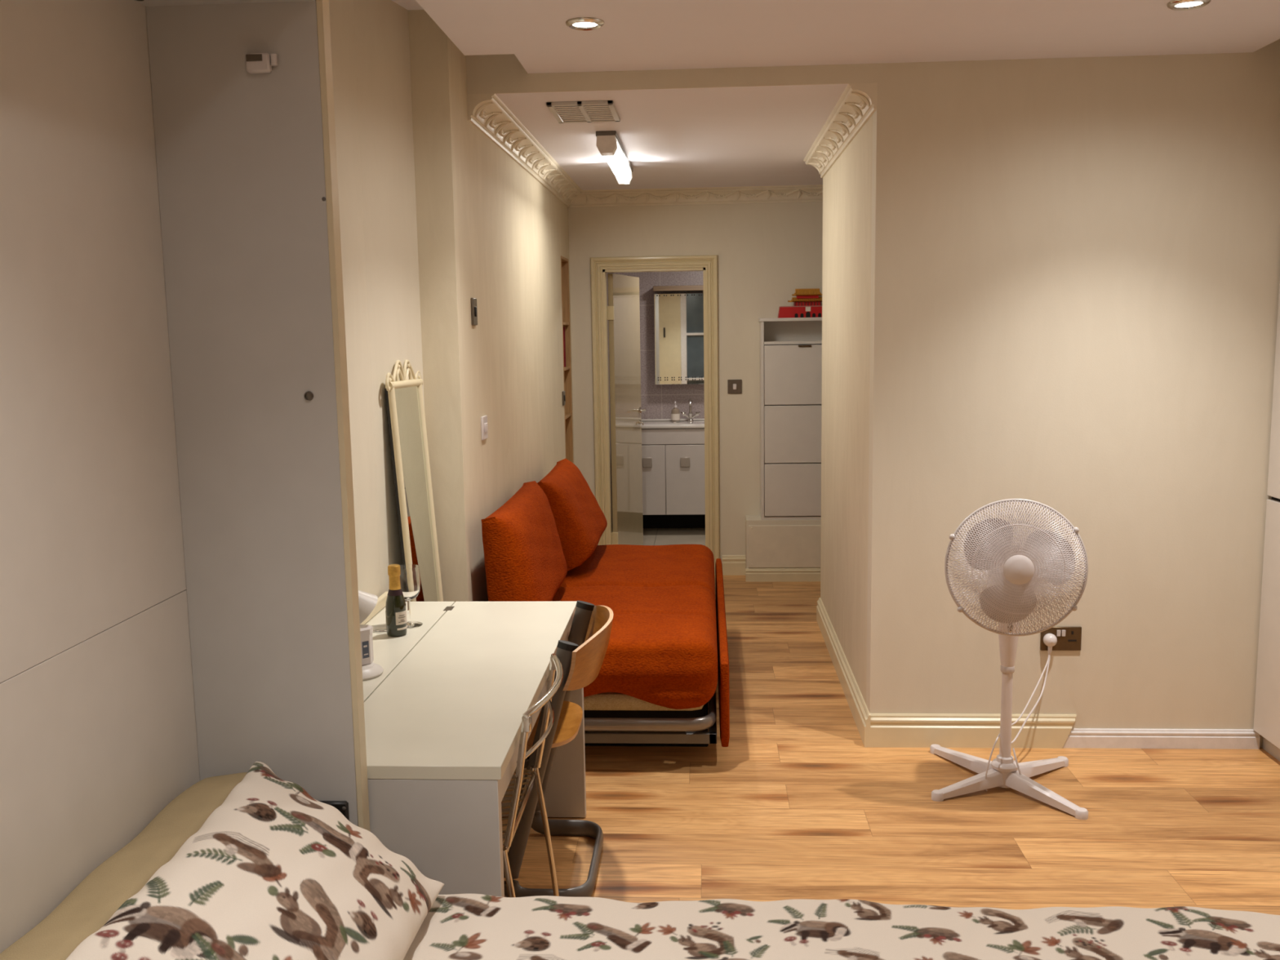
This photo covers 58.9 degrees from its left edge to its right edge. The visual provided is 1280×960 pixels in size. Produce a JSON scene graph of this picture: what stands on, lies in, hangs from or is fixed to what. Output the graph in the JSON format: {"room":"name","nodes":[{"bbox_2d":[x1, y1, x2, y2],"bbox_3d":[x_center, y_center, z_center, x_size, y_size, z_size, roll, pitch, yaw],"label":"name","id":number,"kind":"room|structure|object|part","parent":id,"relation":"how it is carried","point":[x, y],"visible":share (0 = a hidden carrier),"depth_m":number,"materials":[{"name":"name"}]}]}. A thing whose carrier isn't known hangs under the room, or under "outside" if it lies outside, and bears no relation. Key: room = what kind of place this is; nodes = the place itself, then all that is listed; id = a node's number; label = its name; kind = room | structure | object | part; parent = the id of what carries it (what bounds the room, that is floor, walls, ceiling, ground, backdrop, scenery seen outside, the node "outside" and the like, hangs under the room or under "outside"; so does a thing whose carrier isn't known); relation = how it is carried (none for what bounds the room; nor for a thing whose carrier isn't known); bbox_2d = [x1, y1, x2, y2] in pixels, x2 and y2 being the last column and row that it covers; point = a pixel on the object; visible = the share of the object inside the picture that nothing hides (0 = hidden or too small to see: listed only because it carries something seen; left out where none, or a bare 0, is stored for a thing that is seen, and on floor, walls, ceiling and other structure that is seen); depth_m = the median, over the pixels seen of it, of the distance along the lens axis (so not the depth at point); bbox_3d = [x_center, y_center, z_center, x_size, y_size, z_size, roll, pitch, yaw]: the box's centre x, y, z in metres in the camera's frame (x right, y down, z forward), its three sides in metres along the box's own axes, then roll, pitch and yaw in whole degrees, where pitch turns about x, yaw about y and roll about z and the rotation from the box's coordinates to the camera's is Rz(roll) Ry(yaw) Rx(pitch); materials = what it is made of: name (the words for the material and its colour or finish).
{"room":"studio apartment","nodes":[
{"label":"studio apartment","id":0,"kind":"room"},
{"bbox_2d":[328,0,424,601],"bbox_3d":[-1.031,0.131,1.174,0.202,2.700,5.770,0,8,3],"label":"wall","id":1,"kind":"structure","parent":0,"point":[370,43],"depth_m":3.65,"materials":[{"name":"beige paint"}]},
{"bbox_2d":[391,0,423,9],"bbox_3d":[0.702,-1.280,1.035,4.100,0.080,6.270,0,8,3],"label":"ceiling","id":2,"kind":"structure","parent":0,"point":[407,4],"depth_m":3.78,"materials":[{"name":"white paint"}]},
{"bbox_2d":[408,9,573,602],"bbox_3d":[-0.754,-0.480,5.697,0.433,2.700,3.375,0,8,3],"label":"wall","id":3,"kind":"structure","parent":0,"point":[489,232],"depth_m":4.27,"materials":[{"name":"beige paint"}]},
{"bbox_2d":[470,297,477,324],"bbox_3d":[-0.618,-0.629,4.236,0.014,0.100,0.075,0,8,3],"label":"wall control","id":4,"kind":"object","parent":3,"relation":"attached to","point":[473,300],"visible":1,"depth_m":4.21,"materials":[{"name":"silver metal"}]},
{"bbox_2d":[480,415,488,439],"bbox_3d":[-0.604,-0.204,4.414,0.014,0.090,0.090,0,8,3],"label":"light switch","id":5,"kind":"object","parent":3,"relation":"attached to","point":[484,427],"visible":1,"depth_m":4.39,"materials":[{"name":"white plastic"}]},
{"bbox_2d":[466,93,582,207],"bbox_3d":[-0.495,-1.576,5.686,0.103,0.092,3.075,0,8,3],"label":"trim","id":6,"kind":"structure","parent":3,"relation":"attached to","point":[487,113],"depth_m":5.00,"materials":[{"name":"beige paint"}]},
{"bbox_2d":[561,391,565,405],"bbox_3d":[-0.461,-0.497,6.883,0.014,0.085,0.085,0,8,3],"label":"dimmer switch","id":7,"kind":"object","parent":3,"relation":"attached to","point":[562,392],"visible":1,"depth_m":6.85,"materials":[{"name":"silver metal"}]},
{"bbox_2d":[560,255,573,462],"bbox_3d":[-0.639,-0.652,7.120,0.373,1.458,0.378,0,8,3],"label":"shelves","id":8,"kind":"object","parent":3,"relation":"attached to","point":[564,261],"visible":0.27,"depth_m":7.26,"materials":[{"name":"brown wood"}]},
{"bbox_2d":[563,326,565,366],"bbox_3d":[-0.570,-0.840,7.161,0.195,0.250,0.040,0,8,3],"label":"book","id":9,"kind":"object","parent":8,"relation":"on","point":[564,335],"visible":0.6,"depth_m":7.14,"materials":[{"name":"paper"}]},
{"bbox_3d":[-0.638,-0.697,7.114,0.361,0.018,0.346,0,8,3],"label":"shelf","id":10,"kind":"part","parent":8,"relation":"part of","materials":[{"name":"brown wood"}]},
{"bbox_3d":[-0.634,-0.400,7.154,0.361,0.018,0.346,0,8,3],"label":"shelf","id":11,"kind":"part","parent":8,"relation":"part of","materials":[{"name":"brown wood"}]},
{"bbox_2d":[606,272,612,527],"bbox_3d":[-0.342,-0.647,8.405,0.100,2.300,1.835,0,8,3],"label":"wall","id":12,"kind":"structure","parent":0,"point":[606,273],"depth_m":9.18,"materials":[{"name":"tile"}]},
{"bbox_2d":[607,271,704,418],"bbox_3d":[0.571,-0.770,9.212,1.630,2.300,0.100,0,8,3],"label":"wall","id":13,"kind":"structure","parent":0,"point":[658,400],"depth_m":9.17,"materials":[{"name":"purple tile"}]},
{"bbox_2d":[653,284,703,384],"bbox_3d":[0.529,-1.156,9.026,0.835,0.775,0.169,0,8,3],"label":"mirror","id":14,"kind":"object","parent":13,"relation":"attached to","point":[678,318],"visible":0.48,"depth_m":8.99,"materials":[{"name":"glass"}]},
{"bbox_2d":[495,84,848,190],"bbox_3d":[0.501,-1.677,5.677,2.840,0.080,3.192,0,8,3],"label":"ceiling","id":15,"kind":"structure","parent":0,"point":[736,136],"depth_m":5.07,"materials":[{"name":"white paint"}]},
{"bbox_2d":[546,100,620,123],"bbox_3d":[-0.220,-1.462,4.505,0.255,0.014,0.380,0,8,3],"label":"ceiling vent","id":16,"kind":"object","parent":15,"relation":"in","point":[592,111],"visible":1,"depth_m":4.47,"materials":[{"name":"grey plastic"}]},
{"bbox_2d":[595,130,633,184],"bbox_3d":[-0.116,-1.565,5.567,0.090,0.094,1.180,0,8,3],"label":"tube light","id":17,"kind":"object","parent":15,"relation":"attached to","point":[609,144],"visible":1,"depth_m":5.23,"materials":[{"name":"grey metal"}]},
{"bbox_2d":[603,142,631,182],"bbox_3d":[-0.116,-1.558,5.567,0.080,0.068,1.020,0,8,3],"label":"diffuser","id":18,"kind":"object","parent":17,"relation":"attached to","point":[620,163],"depth_m":5.53,"materials":[{"name":"white plastic"}]},
{"bbox_2d":[466,53,877,94],"bbox_3d":[0.110,-1.537,4.152,1.490,0.220,0.100,0,8,3],"label":"lintel","id":19,"kind":"object","parent":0,"point":[485,73],"visible":0.32,"depth_m":4.12,"materials":[{"name":"beige paint"}]},
{"bbox_2d":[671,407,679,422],"bbox_3d":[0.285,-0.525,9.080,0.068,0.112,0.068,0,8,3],"label":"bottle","id":20,"kind":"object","parent":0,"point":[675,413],"depth_m":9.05,"materials":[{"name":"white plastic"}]},
{"bbox_2d":[568,201,822,564],"bbox_3d":[0.609,-0.614,7.366,2.840,2.480,0.120,0,8,3],"label":"wall","id":21,"kind":"structure","parent":0,"point":[766,252],"depth_m":7.23,"materials":[{"name":"beige paint"}]},
{"bbox_2d":[590,254,719,575],"bbox_3d":[0.124,-0.447,7.717,0.811,2.071,0.774,0,8,3],"label":"door","id":22,"kind":"structure","parent":21,"relation":"in","point":[622,313],"depth_m":7.42,"materials":[{"name":"paint"}]},
{"bbox_3d":[-0.035,-0.448,8.015,0.144,0.130,0.149,1,8,16],"label":"handle","id":23,"kind":"part","parent":22,"relation":"part of","materials":[{"name":"silver metal"}]},
{"bbox_2d":[569,184,822,207],"bbox_3d":[0.720,-1.784,7.089,2.367,0.092,0.103,0,8,3],"label":"trim","id":24,"kind":"structure","parent":21,"relation":"attached to","point":[780,193],"depth_m":7.12,"materials":[{"name":"beige paint"}]},
{"bbox_2d":[722,555,745,575],"bbox_3d":[0.620,0.560,7.452,0.157,0.130,0.022,0,8,3],"label":"baseboard","id":25,"kind":"structure","parent":21,"relation":"attached to","point":[732,565],"depth_m":7.45,"materials":[{"name":"beige paint"}]},
{"bbox_2d":[727,379,742,393],"bbox_3d":[0.610,-0.601,7.301,0.090,0.090,0.014,0,8,3],"label":"light switch","id":26,"kind":"object","parent":21,"relation":"attached to","point":[734,386],"visible":1,"depth_m":7.30,"materials":[{"name":"silver metal"}]},
{"bbox_2d":[745,515,821,575],"bbox_3d":[1.285,0.435,7.304,1.200,0.395,0.206,0,8,3],"label":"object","id":27,"kind":"object","parent":21,"relation":"attached to","point":[769,544],"depth_m":7.22,"materials":[{"name":"beige paint"}]},
{"bbox_3d":[1.280,0.421,7.204,1.178,0.274,0.011,0,8,3],"label":"access panel","id":28,"kind":"part","parent":27,"relation":"part of","materials":[{"name":"beige paint"}]},
{"bbox_2d":[758,317,822,519],"bbox_3d":[1.022,-0.390,7.208,0.526,1.272,0.203,0,8,3],"label":"cabinet","id":29,"kind":"object","parent":27,"relation":"on","point":[791,348],"visible":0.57,"depth_m":7.14,"materials":[{"name":"white wood"}]},
{"bbox_3d":[1.024,0.063,7.185,0.468,0.334,0.016,0,8,3],"label":"flap door","id":30,"kind":"part","parent":29,"relation":"part of","materials":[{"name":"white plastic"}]},
{"bbox_3d":[1.019,-0.288,7.138,0.468,0.362,0.016,0,8,3],"label":"flap door","id":31,"kind":"part","parent":29,"relation":"part of","materials":[{"name":"white plastic"}]},
{"bbox_3d":[1.013,-0.658,7.088,0.468,0.372,0.016,0,8,3],"label":"flap door","id":32,"kind":"part","parent":29,"relation":"part of","materials":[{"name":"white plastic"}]},
{"bbox_2d":[777,288,822,318],"bbox_3d":[1.043,-1.110,7.115,0.350,0.179,0.120,0,8,3],"label":"gatehouse","id":33,"kind":"object","parent":29,"relation":"on","point":[806,302],"visible":0.94,"depth_m":7.08,"materials":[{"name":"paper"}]},
{"bbox_3d":[1.049,-1.066,7.072,0.032,0.028,0.002,0,8,3],"label":"panel","id":34,"kind":"part","parent":33,"relation":"part of","materials":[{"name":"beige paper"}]},
{"bbox_3d":[1.024,-0.834,7.051,0.080,0.011,0.010,0,8,3],"label":"handle","id":35,"kind":"part","parent":29,"relation":"part of","materials":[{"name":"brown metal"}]},
{"bbox_2d":[820,115,872,703],"bbox_3d":[0.979,-0.333,5.225,0.100,2.480,1.800,0,8,3],"label":"wall","id":36,"kind":"structure","parent":0,"point":[847,184],"depth_m":4.99,"materials":[{"name":"beige paint"}]},
{"bbox_2d":[803,82,877,177],"bbox_3d":[0.856,-1.508,5.023,0.103,0.092,1.900,0,8,3],"label":"trim","id":37,"kind":"structure","parent":36,"relation":"attached to","point":[857,103],"depth_m":4.67,"materials":[{"name":"beige paint"}]},
{"bbox_2d":[816,597,871,746],"bbox_3d":[0.933,0.841,5.325,0.022,0.128,1.922,0,8,3],"label":"baseboard","id":38,"kind":"structure","parent":36,"relation":"attached to","point":[861,715],"depth_m":5.01,"materials":[{"name":"beige paint"}]},
{"bbox_2d":[415,0,1279,73],"bbox_3d":[0.625,-1.191,1.254,2.740,0.153,5.670,0,8,3],"label":"ceiling","id":39,"kind":"structure","parent":0,"point":[634,34],"depth_m":3.60,"materials":[{"name":"white paint"}]},
{"bbox_2d":[564,17,604,30],"bbox_3d":[-0.168,-1.391,3.461,0.120,0.012,0.120,0,8,3],"label":"recessed light","id":40,"kind":"object","parent":39,"relation":"in","point":[578,23],"visible":1,"depth_m":3.44,"materials":[{"name":"silver metal"}]},
{"bbox_3d":[-0.168,-1.393,3.460,0.075,0.006,0.075,0,8,3],"label":"bulb","id":41,"kind":"part","parent":40,"relation":"part of","materials":[{"name":"white"}]},
{"bbox_2d":[1166,0,1211,10],"bbox_3d":[1.618,-1.403,3.342,0.120,0.012,0.120,0,8,3],"label":"recessed light","id":42,"kind":"object","parent":39,"relation":"in","point":[1175,5],"visible":1,"depth_m":3.34,"materials":[{"name":"silver metal"}]},
{"bbox_3d":[1.618,-1.405,3.342,0.075,0.006,0.075,0,8,3],"label":"bulb","id":43,"kind":"part","parent":42,"relation":"part of","materials":[{"name":"white"}]},
{"bbox_2d":[502,528,1279,915],"bbox_3d":[0.889,1.139,3.893,4.100,0.080,11.100,0,8,3],"label":"floor","id":44,"kind":"structure","parent":0,"point":[796,805],"depth_m":3.75,"materials":[{"name":"brown wood"}]},
{"bbox_2d":[0,0,369,953],"bbox_3d":[0.182,0.274,1.613,2.290,2.262,1.240,0,8,3],"label":"bed","id":45,"kind":"object","parent":44,"relation":"on","point":[180,604],"visible":0.83,"depth_m":2.11,"materials":[{"name":"laminate"}]},
{"bbox_3d":[-0.948,0.283,1.679,0.025,2.262,1.238,0,8,3],"label":"panel","id":46,"kind":"part","parent":45,"relation":"part of","materials":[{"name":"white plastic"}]},
{"bbox_2d":[0,772,247,959],"bbox_3d":[-0.843,0.758,1.742,0.167,0.241,1.108,0,8,3],"label":"bolster","id":47,"kind":"object","parent":45,"relation":"on","point":[95,900],"visible":0.38,"depth_m":1.81,"materials":[{"name":"beige fabric"}]},
{"bbox_3d":[-0.792,-0.821,1.521,0.323,0.036,1.162,0,8,3],"label":"panel","id":48,"kind":"part","parent":45,"relation":"part of","materials":[{"name":"grey wood"}]},
{"bbox_3d":[-0.740,0.202,2.262,0.323,2.262,0.038,0,8,3],"label":"panel","id":49,"kind":"part","parent":45,"relation":"part of","materials":[{"name":"grey plastic"}]},
{"bbox_3d":[0.284,1.004,1.706,2.030,0.263,0.790,0,8,3],"label":"mattress","id":50,"kind":"object","parent":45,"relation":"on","visible":0},
{"bbox_2d":[403,893,1279,959],"bbox_3d":[0.309,0.967,1.713,2.080,0.278,0.906,0,8,3],"label":"duvet","id":51,"kind":"object","parent":50,"relation":"on","point":[456,926],"visible":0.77,"depth_m":2.00,"materials":[{"name":"fabric"}]},
{"bbox_2d":[65,761,444,959],"bbox_3d":[-0.582,0.710,1.822,0.398,0.231,0.830,0,8,3],"label":"pillow","id":52,"kind":"object","parent":51,"relation":"on","point":[276,871],"visible":1,"depth_m":1.82,"materials":[{"name":"fabric"}]},
{"bbox_2d":[384,359,443,601],"bbox_3d":[-0.744,0.348,3.930,0.121,1.523,0.328,0,8,9],"label":"mirror","id":53,"kind":"object","parent":44,"relation":"on","point":[404,397],"visible":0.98,"depth_m":3.87,"materials":[{"name":"beige paint"}]},
{"bbox_3d":[-0.747,0.341,3.924,0.091,1.327,0.255,0,8,9],"label":"glass","id":54,"kind":"part","parent":53,"relation":"part of","materials":[{"name":"mirror"}]},
{"bbox_2d":[360,591,586,897],"bbox_3d":[-0.553,0.842,3.084,0.653,0.769,1.415,0,8,3],"label":"desk","id":55,"kind":"object","parent":44,"relation":"on","point":[448,703],"visible":0.55,"depth_m":2.65,"materials":[{"name":"white laminate"}]},
{"bbox_2d":[358,590,383,680],"bbox_3d":[-0.745,0.390,2.985,0.149,0.225,0.212,0,8,3],"label":"desk lamp","id":56,"kind":"object","parent":55,"relation":"on","point":[367,602],"visible":0.19,"depth_m":2.98,"materials":[{"name":"white plastic"}]},
{"bbox_2d":[360,624,373,665],"bbox_3d":[-0.736,0.433,2.977,0.067,0.092,0.067,0,8,3],"label":"digital clock","id":57,"kind":"object","parent":56,"relation":"on","point":[366,630],"visible":0.41,"depth_m":2.96,"materials":[{"name":"white plastic"}]},
{"bbox_3d":[-0.737,0.394,2.971,0.067,0.014,0.067,0,8,3],"label":"lid","id":58,"kind":"part","parent":57,"relation":"part of","materials":[{"name":"white plastic"}]},
{"bbox_3d":[-0.757,0.334,3.027,0.121,0.125,0.115,0,8,3],"label":"lamp shade","id":59,"kind":"part","parent":56,"relation":"part of","materials":[{"name":"white plastic"}]},
{"bbox_3d":[-0.873,0.480,3.054,0.022,0.034,1.415,0,8,3],"label":"rail","id":60,"kind":"part","parent":55,"relation":"part of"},
{"bbox_2d":[371,623,386,631],"bbox_3d":[-0.773,0.445,3.410,0.086,0.006,0.086,0,8,3],"label":"saucer","id":61,"kind":"object","parent":55,"relation":"on","point":[380,627],"visible":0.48,"depth_m":3.41,"materials":[{"name":"white ceramic"}]},
{"bbox_2d":[385,564,407,636],"bbox_3d":[-0.718,0.352,3.328,0.060,0.209,0.059,0,8,3],"label":"wine bottle","id":62,"kind":"object","parent":55,"relation":"on","point":[395,605],"visible":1,"depth_m":3.31,"materials":[{"name":"green glass"}]},
{"bbox_2d":[362,601,454,702],"bbox_3d":[-0.760,0.510,3.051,0.216,0.029,1.415,0,8,3],"label":"shelf","id":63,"kind":"object","parent":55,"relation":"attached to","point":[391,653],"depth_m":3.30,"materials":[{"name":"white laminate"}]},
{"bbox_2d":[400,564,422,628],"bbox_3d":[-0.702,0.351,3.433,0.078,0.182,0.078,0,8,3],"label":"wine glass","id":64,"kind":"object","parent":55,"relation":"on","point":[410,577],"visible":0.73,"depth_m":3.40,"materials":[{"name":"clear glass"}]},
{"bbox_3d":[-0.594,0.966,2.406,0.617,0.706,0.033,0,8,3],"label":"panel","id":65,"kind":"part","parent":55,"relation":"part of","materials":[{"name":"grey plastic"}]},
{"bbox_3d":[-0.615,0.415,3.646,0.026,0.005,0.053,0,8,3],"label":"hinge plate","id":66,"kind":"part","parent":55,"relation":"part of","materials":[{"name":"silver metal"}]},
{"bbox_3d":[-0.266,0.559,3.030,0.018,0.076,1.347,0,8,3],"label":"rail","id":67,"kind":"part","parent":55,"relation":"part of","materials":[{"name":"grey plastic"}]},
{"bbox_3d":[-0.505,0.779,3.771,0.637,0.702,0.034,0,8,3],"label":"panel","id":68,"kind":"part","parent":55,"relation":"part of","materials":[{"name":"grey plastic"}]},
{"bbox_2d":[501,653,563,897],"bbox_3d":[-0.430,0.870,2.800,0.494,0.782,0.499,0,8,3],"label":"folding chair","id":69,"kind":"object","parent":44,"relation":"on","point":[517,809],"visible":0.45,"depth_m":2.75,"materials":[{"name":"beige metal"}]},
{"bbox_3d":[-0.275,1.056,2.572,0.071,0.461,0.015,0,8,3],"label":"leg","id":70,"kind":"part","parent":69,"relation":"part of","materials":[{"name":"brown wood"}]},
{"bbox_3d":[-0.426,0.995,3.062,0.304,0.466,0.015,0,8,3],"label":"leg","id":71,"kind":"part","parent":69,"relation":"part of","materials":[{"name":"silver metal"}]},
{"bbox_3d":[-0.480,0.812,2.796,0.394,0.022,0.474,0,8,3],"label":"seat","id":72,"kind":"part","parent":69,"relation":"part of","materials":[{"name":"brown wood"}]},
{"bbox_3d":[-0.238,0.598,2.753,0.050,0.010,0.463,0,8,3],"label":"rail","id":73,"kind":"part","parent":69,"relation":"part of","materials":[{"name":"silver metal"}]},
{"bbox_3d":[-0.247,0.992,3.051,0.071,0.461,0.015,0,8,3],"label":"leg","id":74,"kind":"part","parent":69,"relation":"part of","materials":[{"name":"brown wood"}]},
{"bbox_2d":[503,600,613,897],"bbox_3d":[-0.329,0.792,3.388,0.513,0.780,0.515,0,8,3],"label":"dining chair","id":75,"kind":"object","parent":44,"relation":"on","point":[581,658],"visible":0.67,"depth_m":3.21,"materials":[{"name":"brown wood"}]},
{"bbox_3d":[-0.381,0.740,3.385,0.410,0.040,0.410,0,8,3],"label":"seat","id":76,"kind":"part","parent":75,"relation":"part of","materials":[{"name":"brown wood"}]},
{"bbox_3d":[-0.138,0.486,3.336,0.119,0.165,0.515,0,8,3],"label":"backrest","id":77,"kind":"part","parent":75,"relation":"part of","materials":[{"name":"brown wood"}]},
{"bbox_2d":[551,544,729,746],"bbox_3d":[-0.079,0.699,5.089,0.923,0.504,2.026,0,8,3],"label":"bed","id":78,"kind":"object","parent":44,"relation":"on","point":[666,655],"visible":0.7,"depth_m":4.28,"materials":[{"name":"orange fabric"}]},
{"bbox_2d":[480,480,567,601],"bbox_3d":[-0.444,0.291,4.580,0.217,0.452,0.965,0,8,3],"label":"cushion","id":79,"kind":"object","parent":78,"relation":"on","point":[524,558],"visible":0.88,"depth_m":4.22,"materials":[{"name":"orange fabric"}]},
{"bbox_2d":[537,458,607,571],"bbox_3d":[-0.326,0.165,5.572,0.279,0.444,0.905,0,8,3],"label":"cushion","id":80,"kind":"object","parent":78,"relation":"on","point":[580,522],"visible":0.77,"depth_m":5.21,"materials":[{"name":"orange fabric"}]},
{"bbox_3d":[-0.088,0.768,5.082,0.845,0.050,1.920,0,8,3],"label":"frame","id":81,"kind":"part","parent":78,"relation":"part of","materials":[{"name":"grey metal"}]},
{"bbox_3d":[-0.088,0.833,5.121,0.850,0.040,1.860,0,8,3],"label":"frame","id":82,"kind":"part","parent":78,"relation":"part of","materials":[{"name":"grey metal"}]},
{"bbox_3d":[0.367,0.703,5.117,0.036,0.325,1.920,0,8,3],"label":"panel","id":83,"kind":"part","parent":78,"relation":"part of","materials":[{"name":"orange fabric"}]},
{"bbox_2d":[641,418,705,528],"bbox_3d":[0.471,-0.030,9.031,1.130,0.885,0.457,0,8,3],"label":"vanity unit","id":84,"kind":"object","parent":44,"relation":"on","point":[673,453],"visible":0.35,"depth_m":8.83,"materials":[{"name":"white wood"}]},
{"bbox_3d":[0.057,-0.136,8.816,0.074,0.075,0.012,0,8,3],"label":"handle","id":85,"kind":"part","parent":84,"relation":"part of","materials":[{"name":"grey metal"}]},
{"bbox_3d":[0.049,0.001,8.850,0.298,0.548,0.018,0,8,3],"label":"door","id":86,"kind":"part","parent":84,"relation":"part of","materials":[{"name":"white wood"}]},
{"bbox_3d":[0.454,-0.338,8.781,1.120,0.118,0.018,0,8,3],"label":"drawer","id":87,"kind":"part","parent":84,"relation":"part of","materials":[{"name":"white wood"}]},
{"bbox_2d":[641,418,704,428],"bbox_3d":[0.465,-0.449,8.975,1.130,0.040,0.457,0,8,3],"label":"basin","id":88,"kind":"object","parent":84,"relation":"in","point":[648,423],"depth_m":8.86,"materials":[{"name":"white ceramic"}]},
{"bbox_2d":[671,400,679,422],"bbox_3d":[0.284,-0.550,9.075,0.072,0.162,0.072,-8,10,-41],"label":"soap dispenser","id":89,"kind":"object","parent":84,"relation":"on","point":[675,413],"visible":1,"depth_m":9.05,"materials":[{"name":"white plastic"}]},
{"bbox_3d":[0.370,-0.002,8.831,0.335,0.548,0.018,0,8,3],"label":"door","id":90,"kind":"part","parent":84,"relation":"part of","materials":[{"name":"white wood"}]},
{"bbox_3d":[0.351,-0.139,8.799,0.074,0.075,0.012,0,8,3],"label":"handle","id":91,"kind":"part","parent":84,"relation":"part of","materials":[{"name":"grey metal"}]},
{"bbox_2d":[680,398,700,421],"bbox_3d":[0.392,-0.561,9.066,0.134,0.183,0.140,5,10,38],"label":"tap","id":92,"kind":"object","parent":84,"relation":"on","point":[690,416],"visible":1,"depth_m":9.07,"materials":[{"name":"silver metal"}]},
{"bbox_3d":[0.361,-0.520,9.076,0.071,0.053,0.048,0,8,3],"label":"tap handle","id":93,"kind":"part","parent":92,"relation":"part of","materials":[{"name":"silver metal"}]},
{"bbox_3d":[0.402,-0.558,9.039,0.052,0.183,0.130,0,8,3],"label":"spout","id":94,"kind":"part","parent":92,"relation":"part of","materials":[{"name":"silver metal"}]},
{"bbox_3d":[0.449,-0.520,9.071,0.071,0.053,0.048,0,8,3],"label":"tap handle","id":95,"kind":"part","parent":92,"relation":"part of","materials":[{"name":"silver metal"}]},
{"bbox_2d":[745,568,820,582],"bbox_3d":[1.279,0.604,7.224,1.205,0.083,0.020,0,8,3],"label":"baseboard","id":96,"kind":"structure","parent":44,"relation":"on","point":[753,575],"depth_m":7.24,"materials":[{"name":"beige paint"}]},
{"bbox_2d":[929,498,1088,820],"bbox_3d":[1.292,0.548,4.014,0.498,1.046,0.660,1,8,13],"label":"pedestal fan","id":97,"kind":"object","parent":44,"relation":"on","point":[1018,568],"visible":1,"depth_m":3.72,"materials":[{"name":"white plastic"}]},
{"bbox_3d":[1.198,1.019,4.154,0.052,0.070,0.350,-4,8,-24],"label":"leg","id":98,"kind":"part","parent":97,"relation":"part of","materials":[{"name":"white plastic"}]},
{"bbox_3d":[1.141,1.050,3.930,0.253,0.070,0.052,-4,8,-19],"label":"leg","id":99,"kind":"part","parent":97,"relation":"part of","materials":[{"name":"white plastic"}]},
{"bbox_3d":[1.155,0.212,3.753,0.155,0.180,0.046,3,9,26],"label":"blade","id":100,"kind":"part","parent":97,"relation":"part of","materials":[{"name":"grey plastic"}]},
{"bbox_3d":[1.214,0.394,3.736,0.189,0.163,0.041,-3,8,-13],"label":"blade","id":101,"kind":"part","parent":97,"relation":"part of","materials":[{"name":"grey plastic"}]},
{"bbox_3d":[1.407,0.872,4.084,0.098,0.376,0.548,6,10,41],"label":"power cord","id":102,"kind":"part","parent":97,"relation":"part of","materials":[{"name":"white plastic"}]},
{"bbox_3d":[1.426,1.026,4.081,0.319,0.070,0.052,-6,9,-35],"label":"leg","id":103,"kind":"part","parent":97,"relation":"part of","materials":[{"name":"white plastic"}]},
{"bbox_3d":[1.372,1.058,3.845,0.052,0.070,0.286,-6,9,-34],"label":"leg","id":104,"kind":"part","parent":97,"relation":"part of","materials":[{"name":"white plastic"}]},
{"bbox_3d":[1.337,0.253,3.712,0.169,0.173,0.059,0,8,9],"label":"blade","id":105,"kind":"part","parent":97,"relation":"part of","materials":[{"name":"grey plastic"}]},
{"bbox_2d":[1253,280,1279,761],"bbox_3d":[2.521,-0.143,3.101,0.548,2.620,2.062,0,8,3],"label":"wardrobe","id":106,"kind":"object","parent":44,"relation":"on","point":[1267,701],"visible":1,"depth_m":4.15,"materials":[{"name":"white wood"}]},
{"bbox_3d":[2.311,0.554,3.907,0.022,0.886,0.677,0,8,3],"label":"door","id":107,"kind":"part","parent":106,"relation":"part of","materials":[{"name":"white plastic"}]},
{"bbox_3d":[2.291,-0.705,3.738,0.022,1.628,0.677,0,8,3],"label":"door","id":108,"kind":"part","parent":106,"relation":"part of","materials":[{"name":"white plastic"}]},
{"bbox_2d":[866,39,1279,747],"bbox_3d":[1.910,-0.323,4.212,2.077,2.700,0.100,0,8,3],"label":"wall","id":109,"kind":"structure","parent":0,"point":[1075,262],"depth_m":4.17,"materials":[{"name":"beige paint"}]},
{"bbox_2d":[1040,626,1081,650],"bbox_3d":[1.597,0.602,4.298,0.150,0.092,0.013,0,8,3],"label":"wall socket","id":110,"kind":"object","parent":109,"relation":"attached to","point":[1068,638],"visible":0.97,"depth_m":4.30,"materials":[{"name":"brown metal"}]},
{"bbox_2d":[870,713,1260,749],"bbox_3d":[1.619,0.962,4.341,1.462,0.128,0.022,0,8,3],"label":"baseboard","id":111,"kind":"structure","parent":109,"relation":"attached to","point":[886,730],"depth_m":4.34,"materials":[{"name":"beige paint"}]}
]}

